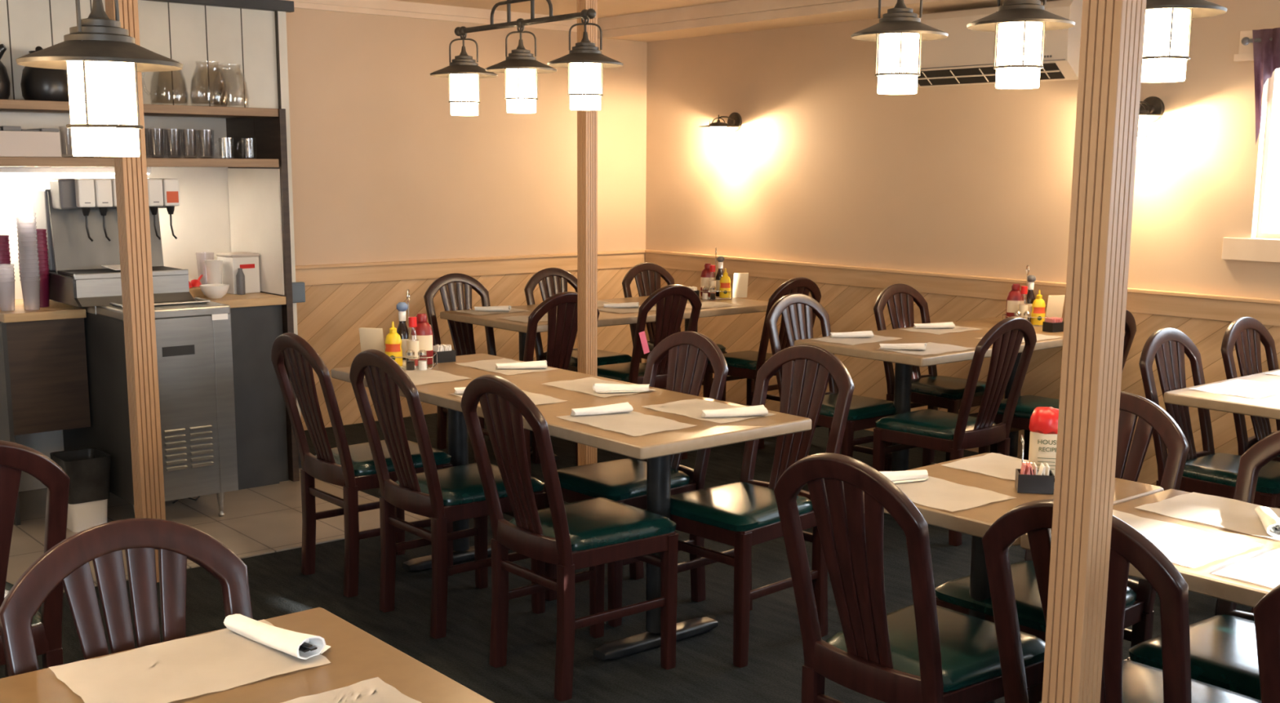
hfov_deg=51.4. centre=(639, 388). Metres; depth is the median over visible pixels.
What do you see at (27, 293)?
cup
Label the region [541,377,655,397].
placemat
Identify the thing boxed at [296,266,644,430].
wainscoting
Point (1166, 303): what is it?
trim
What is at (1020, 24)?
pendant light
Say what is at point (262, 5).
trim
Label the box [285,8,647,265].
wall
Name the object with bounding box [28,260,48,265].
cup
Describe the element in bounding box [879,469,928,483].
rolled napkin
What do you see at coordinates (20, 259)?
cup
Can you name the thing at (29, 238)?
cup
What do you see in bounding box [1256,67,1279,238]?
window
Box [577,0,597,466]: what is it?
column
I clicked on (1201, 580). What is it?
dining table
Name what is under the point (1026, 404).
dining chair
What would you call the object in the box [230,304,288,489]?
panel
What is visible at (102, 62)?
pendant light
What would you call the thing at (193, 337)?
machine
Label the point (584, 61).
pendant light
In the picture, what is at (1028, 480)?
caddy
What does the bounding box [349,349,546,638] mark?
dining chair
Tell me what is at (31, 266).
cup
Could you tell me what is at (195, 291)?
wooden tray
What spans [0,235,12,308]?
cup stack
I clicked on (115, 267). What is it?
paper note
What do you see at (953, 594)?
dining chair
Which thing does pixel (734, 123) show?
wall lamp
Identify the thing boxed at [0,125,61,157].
carton
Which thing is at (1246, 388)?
placemat
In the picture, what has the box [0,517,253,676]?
dining chair
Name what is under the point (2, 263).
cup
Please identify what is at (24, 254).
cup
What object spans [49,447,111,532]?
waste bin
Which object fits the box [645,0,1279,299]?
wall
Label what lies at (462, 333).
dining chair
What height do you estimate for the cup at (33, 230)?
0.130 m
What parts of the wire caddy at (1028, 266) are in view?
loop handle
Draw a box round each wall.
[0,0,278,118]
[0,111,231,491]
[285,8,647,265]
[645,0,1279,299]
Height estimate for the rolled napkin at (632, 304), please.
0.031 m
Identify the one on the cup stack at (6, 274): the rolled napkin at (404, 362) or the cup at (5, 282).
the cup at (5, 282)
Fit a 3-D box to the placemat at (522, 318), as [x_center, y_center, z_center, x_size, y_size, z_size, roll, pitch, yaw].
[-0.512,-0.363,6.833,0.373,0.003,0.262,-8,12,-39]
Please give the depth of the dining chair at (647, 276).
8.15 m
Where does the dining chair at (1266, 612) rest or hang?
on the floor
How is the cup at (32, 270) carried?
on the cup stack at (37, 242)
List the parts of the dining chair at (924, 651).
leg, frame, rail, seat, leg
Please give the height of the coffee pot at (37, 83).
0.223 m
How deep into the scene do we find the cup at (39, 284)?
5.75 m
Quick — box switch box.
[292,281,305,302]
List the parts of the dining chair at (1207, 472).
leg, frame, rail, seat, leg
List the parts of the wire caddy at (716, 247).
loop handle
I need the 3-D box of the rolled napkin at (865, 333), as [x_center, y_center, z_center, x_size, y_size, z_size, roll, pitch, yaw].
[0.972,-0.252,6.123,0.198,0.031,0.068,0,9,0]
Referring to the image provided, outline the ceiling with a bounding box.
[392,0,737,18]
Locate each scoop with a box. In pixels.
[188,280,192,288]
[190,274,203,286]
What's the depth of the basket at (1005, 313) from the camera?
6.59 m
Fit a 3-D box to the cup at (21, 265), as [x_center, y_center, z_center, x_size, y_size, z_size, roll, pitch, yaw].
[-2.682,-0.481,5.854,0.083,0.130,0.083,-8,12,-39]
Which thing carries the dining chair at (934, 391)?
on the floor
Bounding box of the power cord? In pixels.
[172,495,200,503]
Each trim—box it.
[142,0,293,13]
[275,0,300,415]
[285,0,577,31]
[295,249,645,285]
[597,0,946,39]
[644,249,1279,326]
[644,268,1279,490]
[1221,30,1279,262]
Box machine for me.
[53,297,238,516]
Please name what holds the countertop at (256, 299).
on the panel
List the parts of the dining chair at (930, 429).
leg, leg, seat, leg, rail, frame, leg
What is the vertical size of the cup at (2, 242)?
0.130 m
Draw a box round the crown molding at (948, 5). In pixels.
[605,0,1050,41]
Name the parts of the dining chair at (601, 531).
leg, frame, rail, leg, seat, leg, leg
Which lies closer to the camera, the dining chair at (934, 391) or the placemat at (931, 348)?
the placemat at (931, 348)
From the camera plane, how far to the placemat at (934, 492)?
3.19 m
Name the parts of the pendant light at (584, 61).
lamp shade, lamp glass, hanging rod, lamp shade, lamp glass, hanging rod, lamp shade, lamp glass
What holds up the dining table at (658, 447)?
on the floor
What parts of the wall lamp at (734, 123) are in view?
lamp shade, bulb, arm, wall plate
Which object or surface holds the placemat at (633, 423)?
on the dining table at (658, 447)
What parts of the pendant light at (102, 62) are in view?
lamp shade, lamp glass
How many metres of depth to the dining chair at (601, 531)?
3.91 m
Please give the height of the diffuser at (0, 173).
0.005 m
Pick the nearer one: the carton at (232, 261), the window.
the window
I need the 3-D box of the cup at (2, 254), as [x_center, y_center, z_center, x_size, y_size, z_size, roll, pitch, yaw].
[-2.729,-0.515,5.688,0.079,0.130,0.079,-8,12,-39]
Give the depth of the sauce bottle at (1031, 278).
6.65 m
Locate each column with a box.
[104,0,165,582]
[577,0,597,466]
[1041,0,1146,702]
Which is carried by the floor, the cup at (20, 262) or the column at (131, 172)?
the column at (131, 172)
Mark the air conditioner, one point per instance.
(966, 57)
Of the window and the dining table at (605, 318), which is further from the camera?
the dining table at (605, 318)
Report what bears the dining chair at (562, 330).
on the floor
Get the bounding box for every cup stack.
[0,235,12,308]
[17,252,34,305]
[26,228,49,306]
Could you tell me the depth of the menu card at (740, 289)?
7.93 m
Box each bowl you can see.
[190,279,201,286]
[200,284,229,298]
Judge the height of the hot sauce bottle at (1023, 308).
0.191 m
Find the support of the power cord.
on the floor
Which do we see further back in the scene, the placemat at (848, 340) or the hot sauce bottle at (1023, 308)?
the hot sauce bottle at (1023, 308)
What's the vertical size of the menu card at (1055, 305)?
0.149 m
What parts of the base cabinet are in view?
panel, panel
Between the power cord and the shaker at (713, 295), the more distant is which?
the shaker at (713, 295)
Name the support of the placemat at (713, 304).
on the dining table at (605, 318)
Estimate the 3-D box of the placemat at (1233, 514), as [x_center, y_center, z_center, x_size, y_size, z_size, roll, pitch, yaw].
[1.351,0.287,3.008,0.263,0.004,0.363,-7,12,-37]
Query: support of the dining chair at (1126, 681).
on the floor
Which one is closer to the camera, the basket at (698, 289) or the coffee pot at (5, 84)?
the coffee pot at (5, 84)
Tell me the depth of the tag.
6.64 m
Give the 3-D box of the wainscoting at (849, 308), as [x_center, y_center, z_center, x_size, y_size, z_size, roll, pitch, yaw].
[2.765,0.119,6.090,0.018,0.838,8.482,-8,12,-39]
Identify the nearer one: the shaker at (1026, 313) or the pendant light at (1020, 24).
the pendant light at (1020, 24)
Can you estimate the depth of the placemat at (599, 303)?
7.57 m
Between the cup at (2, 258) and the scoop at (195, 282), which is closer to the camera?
the cup at (2, 258)
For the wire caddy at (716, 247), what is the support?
on the dining table at (605, 318)
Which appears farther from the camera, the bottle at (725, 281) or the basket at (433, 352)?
the bottle at (725, 281)
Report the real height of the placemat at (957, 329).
0.004 m
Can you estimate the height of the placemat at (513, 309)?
0.004 m
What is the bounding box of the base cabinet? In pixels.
[0,317,90,525]
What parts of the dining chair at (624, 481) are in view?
leg, leg, seat, leg, rail, frame, leg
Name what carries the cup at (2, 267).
on the cup stack at (6, 274)
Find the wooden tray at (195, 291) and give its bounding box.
[189,286,206,297]
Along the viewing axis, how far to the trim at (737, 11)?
7.71 m
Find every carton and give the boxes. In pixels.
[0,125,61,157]
[216,252,260,293]
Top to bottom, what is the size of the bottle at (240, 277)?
0.125 m
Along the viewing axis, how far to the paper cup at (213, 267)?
6.33 m
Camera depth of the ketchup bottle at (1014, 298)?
6.65 m
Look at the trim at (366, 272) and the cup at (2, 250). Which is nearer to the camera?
the cup at (2, 250)
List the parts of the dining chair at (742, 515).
seat, leg, leg, rail, frame, leg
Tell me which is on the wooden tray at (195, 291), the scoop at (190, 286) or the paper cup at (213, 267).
the scoop at (190, 286)
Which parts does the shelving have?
shelf, shelf, panel, panel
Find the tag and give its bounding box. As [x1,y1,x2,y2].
[639,330,649,354]
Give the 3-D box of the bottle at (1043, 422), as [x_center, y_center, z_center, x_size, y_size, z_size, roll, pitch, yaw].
[1.019,0.138,3.333,0.092,0.186,0.078,2,10,12]
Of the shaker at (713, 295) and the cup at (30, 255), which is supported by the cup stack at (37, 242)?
the cup at (30, 255)
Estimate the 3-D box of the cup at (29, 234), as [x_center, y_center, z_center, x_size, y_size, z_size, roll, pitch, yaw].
[-2.599,-0.604,5.744,0.079,0.130,0.079,-8,12,-39]
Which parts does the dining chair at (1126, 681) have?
seat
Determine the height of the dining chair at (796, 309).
0.940 m
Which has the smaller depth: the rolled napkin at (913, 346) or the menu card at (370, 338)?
the menu card at (370, 338)
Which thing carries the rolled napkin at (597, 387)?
on the placemat at (584, 384)
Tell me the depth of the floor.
4.75 m
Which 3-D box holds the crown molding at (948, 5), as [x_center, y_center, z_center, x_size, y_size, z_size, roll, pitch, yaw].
[2.602,-1.868,5.621,0.460,0.210,8.500,-8,12,-39]
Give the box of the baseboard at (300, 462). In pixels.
[297,449,302,468]
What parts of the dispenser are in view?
panel, lever, splash plate, lever, lever, lever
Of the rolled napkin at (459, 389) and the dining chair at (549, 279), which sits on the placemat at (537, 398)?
the rolled napkin at (459, 389)
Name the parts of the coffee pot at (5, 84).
spout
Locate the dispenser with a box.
[31,177,194,306]
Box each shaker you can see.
[405,349,414,370]
[417,349,426,370]
[702,285,707,299]
[710,285,715,299]
[1013,311,1021,315]
[1023,311,1031,321]
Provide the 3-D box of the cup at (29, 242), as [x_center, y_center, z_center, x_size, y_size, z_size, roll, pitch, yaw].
[-2.599,-0.570,5.750,0.079,0.130,0.079,-8,12,-39]
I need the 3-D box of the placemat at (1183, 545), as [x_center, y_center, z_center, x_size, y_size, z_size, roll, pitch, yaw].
[1.083,0.315,2.831,0.273,0.003,0.363,-7,12,-37]
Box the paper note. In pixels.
[101,264,120,270]
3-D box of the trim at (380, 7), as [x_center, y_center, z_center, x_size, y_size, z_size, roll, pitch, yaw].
[-1.305,-2.224,7.840,2.560,0.085,0.035,-8,12,-39]
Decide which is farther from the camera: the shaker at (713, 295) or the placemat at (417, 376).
the shaker at (713, 295)
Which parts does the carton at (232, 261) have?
lid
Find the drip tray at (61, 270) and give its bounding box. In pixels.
[57,266,181,275]
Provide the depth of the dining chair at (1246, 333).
5.33 m
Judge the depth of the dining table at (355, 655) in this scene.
2.03 m
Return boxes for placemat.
[48,618,331,702]
[280,676,422,702]
[403,366,471,385]
[451,390,567,404]
[455,307,529,315]
[455,358,556,374]
[497,313,556,322]
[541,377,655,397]
[556,410,696,435]
[597,301,617,306]
[597,305,656,313]
[642,398,775,422]
[685,301,742,308]
[808,334,902,345]
[877,342,974,355]
[894,475,1016,511]
[900,325,981,334]
[940,452,1054,486]
[977,333,1062,342]
[1050,509,1263,568]
[1133,492,1279,540]
[1191,378,1279,399]
[1213,548,1279,587]
[1266,369,1279,375]
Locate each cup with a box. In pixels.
[0,235,8,239]
[0,240,9,244]
[0,244,9,248]
[0,248,9,253]
[0,252,10,257]
[0,256,10,261]
[0,261,10,266]
[0,264,11,270]
[0,268,11,274]
[0,273,12,278]
[0,277,12,308]
[17,252,28,257]
[17,257,29,261]
[18,260,29,264]
[18,263,29,268]
[18,267,30,271]
[19,271,30,275]
[19,275,34,305]
[26,228,46,233]
[26,232,46,237]
[26,236,47,241]
[26,240,47,245]
[27,244,47,249]
[27,248,48,253]
[27,253,48,257]
[28,256,48,261]
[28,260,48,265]
[28,264,48,269]
[29,268,48,273]
[29,272,49,277]
[29,275,49,306]
[204,259,222,284]
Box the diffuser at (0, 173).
[0,173,149,174]
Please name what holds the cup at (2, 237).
on the cup stack at (6, 274)
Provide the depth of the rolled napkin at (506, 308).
7.11 m
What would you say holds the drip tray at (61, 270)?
on the dispenser
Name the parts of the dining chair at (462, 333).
leg, frame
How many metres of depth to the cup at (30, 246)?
5.71 m
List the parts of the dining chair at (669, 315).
seat, rail, frame, leg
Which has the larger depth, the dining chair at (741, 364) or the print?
the dining chair at (741, 364)
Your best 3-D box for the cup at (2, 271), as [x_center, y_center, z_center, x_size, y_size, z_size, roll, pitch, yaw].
[-2.730,-0.444,5.700,0.079,0.130,0.079,-8,12,-39]
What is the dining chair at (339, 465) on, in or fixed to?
on the floor
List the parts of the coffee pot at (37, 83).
spout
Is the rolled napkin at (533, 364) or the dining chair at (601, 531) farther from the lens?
the rolled napkin at (533, 364)
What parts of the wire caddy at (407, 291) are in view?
loop handle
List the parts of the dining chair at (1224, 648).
seat, rail, frame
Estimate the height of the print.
0.028 m
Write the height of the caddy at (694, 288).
0.066 m
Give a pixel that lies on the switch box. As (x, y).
(298, 287)
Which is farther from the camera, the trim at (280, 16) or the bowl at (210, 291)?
the trim at (280, 16)
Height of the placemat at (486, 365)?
0.004 m
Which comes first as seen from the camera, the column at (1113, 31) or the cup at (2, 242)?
the column at (1113, 31)
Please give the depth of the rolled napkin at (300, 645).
2.13 m
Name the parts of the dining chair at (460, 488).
leg, frame, rail, leg, seat, leg, leg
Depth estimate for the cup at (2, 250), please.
5.66 m
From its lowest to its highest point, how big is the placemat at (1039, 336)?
0.003 m
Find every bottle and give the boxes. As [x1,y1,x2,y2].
[235,267,245,294]
[384,321,402,366]
[396,302,410,360]
[407,316,419,365]
[410,313,433,364]
[700,262,715,296]
[708,265,715,297]
[715,256,724,297]
[719,268,730,297]
[1005,283,1023,318]
[1017,285,1027,319]
[1024,275,1035,322]
[1028,406,1058,481]
[1031,289,1045,324]
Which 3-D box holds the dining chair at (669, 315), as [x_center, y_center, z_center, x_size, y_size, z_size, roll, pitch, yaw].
[0.002,-0.093,6.964,0.405,0.940,0.562,-8,12,-39]
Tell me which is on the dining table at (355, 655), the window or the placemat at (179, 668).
the placemat at (179, 668)
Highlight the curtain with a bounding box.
[1241,27,1279,144]
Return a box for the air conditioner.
[916,0,1082,87]
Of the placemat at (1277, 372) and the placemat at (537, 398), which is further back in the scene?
the placemat at (1277, 372)
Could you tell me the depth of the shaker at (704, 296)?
7.82 m
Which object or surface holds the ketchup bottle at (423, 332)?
in the wire caddy at (407, 291)
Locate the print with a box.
[1036,457,1055,469]
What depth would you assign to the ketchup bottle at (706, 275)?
7.93 m
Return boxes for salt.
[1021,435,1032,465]
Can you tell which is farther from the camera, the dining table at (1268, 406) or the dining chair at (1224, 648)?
the dining table at (1268, 406)
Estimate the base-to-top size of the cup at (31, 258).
0.130 m
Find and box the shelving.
[0,99,299,481]
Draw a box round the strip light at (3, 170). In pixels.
[0,166,151,174]
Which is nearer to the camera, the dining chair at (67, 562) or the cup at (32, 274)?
the dining chair at (67, 562)
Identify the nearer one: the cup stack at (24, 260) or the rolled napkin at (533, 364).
the rolled napkin at (533, 364)
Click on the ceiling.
(606, 8)
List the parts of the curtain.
rod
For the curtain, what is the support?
hanging from the wall at (820, 166)
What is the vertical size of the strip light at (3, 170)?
0.032 m
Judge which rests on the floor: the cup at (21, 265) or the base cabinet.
the base cabinet
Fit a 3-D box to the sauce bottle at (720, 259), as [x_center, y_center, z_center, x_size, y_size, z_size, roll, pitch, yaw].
[0.480,-0.669,7.948,0.057,0.241,0.056,-8,12,-39]
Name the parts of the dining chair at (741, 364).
leg, seat, leg, leg, frame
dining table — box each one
[0,607,494,702]
[331,353,811,659]
[440,293,768,460]
[794,317,1063,471]
[863,453,1164,702]
[1020,488,1279,607]
[1163,368,1279,419]
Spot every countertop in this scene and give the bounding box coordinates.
[0,298,86,323]
[198,292,285,307]
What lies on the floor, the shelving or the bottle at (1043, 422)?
the shelving
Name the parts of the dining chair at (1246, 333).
rail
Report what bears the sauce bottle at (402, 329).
in the wire caddy at (407, 291)
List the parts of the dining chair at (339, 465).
leg, frame, rail, leg, seat, leg, leg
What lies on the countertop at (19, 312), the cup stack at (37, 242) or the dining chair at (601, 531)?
the cup stack at (37, 242)
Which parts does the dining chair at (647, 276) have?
frame, seat, leg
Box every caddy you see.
[390,288,437,368]
[433,344,455,363]
[687,286,698,296]
[697,247,733,298]
[1002,264,1048,326]
[1014,462,1054,493]
[1042,316,1063,332]
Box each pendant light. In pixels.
[15,0,182,156]
[430,0,623,115]
[850,0,1226,94]
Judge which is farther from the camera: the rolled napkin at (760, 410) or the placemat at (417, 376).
the placemat at (417, 376)
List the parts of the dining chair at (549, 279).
frame, rail, seat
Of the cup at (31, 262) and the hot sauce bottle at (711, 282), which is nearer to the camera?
the cup at (31, 262)
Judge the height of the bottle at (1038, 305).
0.173 m
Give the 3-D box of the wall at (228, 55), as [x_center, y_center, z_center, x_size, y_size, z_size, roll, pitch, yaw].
[-4.291,-0.565,5.013,5.940,2.460,0.900,-8,12,-39]
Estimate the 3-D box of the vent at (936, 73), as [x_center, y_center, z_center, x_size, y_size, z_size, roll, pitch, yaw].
[1.762,-1.605,6.805,0.098,0.078,0.880,-8,12,-39]
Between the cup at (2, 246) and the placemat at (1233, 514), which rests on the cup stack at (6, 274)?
the cup at (2, 246)
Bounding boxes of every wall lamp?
[698,112,742,142]
[1137,96,1164,137]
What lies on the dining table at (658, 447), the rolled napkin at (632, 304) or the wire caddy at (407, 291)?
the wire caddy at (407, 291)
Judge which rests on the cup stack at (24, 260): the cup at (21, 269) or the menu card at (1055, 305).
the cup at (21, 269)
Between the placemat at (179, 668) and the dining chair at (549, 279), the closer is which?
the placemat at (179, 668)
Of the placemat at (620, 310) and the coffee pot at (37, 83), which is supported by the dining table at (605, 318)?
the placemat at (620, 310)
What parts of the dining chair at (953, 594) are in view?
leg, seat, frame, rail, leg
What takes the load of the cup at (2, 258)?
on the cup stack at (6, 274)
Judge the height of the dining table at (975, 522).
0.746 m
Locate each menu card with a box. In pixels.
[359,327,384,352]
[732,272,748,297]
[1044,294,1065,321]
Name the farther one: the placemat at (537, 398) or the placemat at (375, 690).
the placemat at (537, 398)
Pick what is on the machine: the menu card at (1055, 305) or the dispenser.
the dispenser
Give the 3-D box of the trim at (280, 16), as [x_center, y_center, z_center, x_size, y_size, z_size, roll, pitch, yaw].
[-1.728,-0.800,6.543,0.047,2.270,0.022,-8,12,-39]
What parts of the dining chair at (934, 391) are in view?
leg, frame, rail, leg, seat, leg, leg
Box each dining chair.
[0,440,70,676]
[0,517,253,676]
[271,332,453,597]
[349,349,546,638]
[423,273,532,448]
[460,373,678,701]
[474,291,599,475]
[524,267,631,372]
[542,330,728,626]
[597,284,702,459]
[622,262,727,400]
[670,344,854,667]
[702,276,821,448]
[765,293,895,458]
[773,453,1044,702]
[872,315,1036,546]
[873,283,1003,471]
[934,391,1189,689]
[977,309,1136,460]
[981,498,1261,702]
[1123,430,1279,700]
[1138,327,1279,613]
[1220,316,1279,508]
[1253,583,1279,702]
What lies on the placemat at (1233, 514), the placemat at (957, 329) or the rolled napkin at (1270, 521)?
the rolled napkin at (1270, 521)
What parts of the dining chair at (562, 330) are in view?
leg, leg, leg, frame, leg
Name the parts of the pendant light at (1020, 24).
lamp glass, lamp shade, lamp glass, lamp shade, lamp glass, lamp shade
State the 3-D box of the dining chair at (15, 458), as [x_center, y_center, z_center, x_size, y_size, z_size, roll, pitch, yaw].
[-1.598,0.541,3.111,0.405,0.940,0.562,-8,12,-39]
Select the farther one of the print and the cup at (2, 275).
the cup at (2, 275)
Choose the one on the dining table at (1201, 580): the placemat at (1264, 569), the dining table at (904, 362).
the placemat at (1264, 569)
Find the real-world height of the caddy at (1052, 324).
0.067 m
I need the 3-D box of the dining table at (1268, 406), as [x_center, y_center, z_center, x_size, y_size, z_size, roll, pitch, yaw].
[2.695,0.357,4.918,1.560,0.746,0.840,-8,12,-39]
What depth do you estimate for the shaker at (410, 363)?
5.06 m
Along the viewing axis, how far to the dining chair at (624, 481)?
4.67 m
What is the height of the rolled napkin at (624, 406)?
0.031 m
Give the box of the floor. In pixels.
[0,413,1251,702]
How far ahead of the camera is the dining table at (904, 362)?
5.98 m
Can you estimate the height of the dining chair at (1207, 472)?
0.940 m
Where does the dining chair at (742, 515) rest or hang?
on the floor
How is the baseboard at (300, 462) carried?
attached to the wall at (383, 169)
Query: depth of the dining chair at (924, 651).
2.85 m
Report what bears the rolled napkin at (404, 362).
on the placemat at (417, 376)
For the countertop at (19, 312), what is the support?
on the base cabinet
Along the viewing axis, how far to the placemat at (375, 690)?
1.96 m
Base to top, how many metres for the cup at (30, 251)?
0.130 m
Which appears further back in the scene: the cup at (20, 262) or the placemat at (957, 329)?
the placemat at (957, 329)
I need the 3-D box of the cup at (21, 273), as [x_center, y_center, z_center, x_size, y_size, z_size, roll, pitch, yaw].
[-2.682,-0.450,5.859,0.083,0.130,0.083,-8,12,-39]
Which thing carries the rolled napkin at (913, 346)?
on the placemat at (931, 348)
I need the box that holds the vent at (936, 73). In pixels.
[917,62,1065,85]
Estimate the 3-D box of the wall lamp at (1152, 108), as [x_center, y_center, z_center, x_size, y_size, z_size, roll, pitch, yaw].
[2.318,-1.247,6.215,0.267,0.234,0.244,-8,12,-39]
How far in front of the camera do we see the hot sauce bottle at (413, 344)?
5.11 m
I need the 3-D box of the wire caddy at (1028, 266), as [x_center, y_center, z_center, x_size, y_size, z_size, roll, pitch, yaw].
[1.926,-0.467,6.638,0.200,0.299,0.144,0,9,0]
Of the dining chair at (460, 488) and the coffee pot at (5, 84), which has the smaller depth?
the dining chair at (460, 488)
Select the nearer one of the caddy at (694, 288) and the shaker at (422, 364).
the shaker at (422, 364)
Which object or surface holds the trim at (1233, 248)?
attached to the wall at (820, 166)
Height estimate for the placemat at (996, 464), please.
0.004 m
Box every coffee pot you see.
[0,44,10,99]
[20,46,68,101]
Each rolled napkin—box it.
[223,613,330,659]
[400,360,416,368]
[453,386,466,394]
[474,305,511,311]
[495,360,547,368]
[570,401,633,415]
[592,382,649,392]
[603,302,639,307]
[701,404,768,417]
[830,330,874,337]
[879,342,926,350]
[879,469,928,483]
[913,321,955,328]
[1254,506,1279,537]
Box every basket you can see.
[390,351,437,368]
[697,288,733,298]
[1002,313,1048,326]
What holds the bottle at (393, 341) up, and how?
in the wire caddy at (407, 291)
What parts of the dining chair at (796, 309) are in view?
frame, leg, seat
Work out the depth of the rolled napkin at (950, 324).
6.47 m
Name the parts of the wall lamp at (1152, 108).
arm, lamp shade, wall plate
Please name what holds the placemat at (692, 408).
on the dining table at (658, 447)
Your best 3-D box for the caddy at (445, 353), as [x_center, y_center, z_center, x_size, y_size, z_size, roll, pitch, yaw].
[-0.786,-0.140,5.300,0.084,0.067,0.064,-6,12,-35]
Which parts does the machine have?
sliding lid frame, panel, maker plate, leg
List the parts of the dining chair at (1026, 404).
leg, leg, seat, frame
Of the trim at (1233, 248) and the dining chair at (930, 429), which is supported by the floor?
the dining chair at (930, 429)

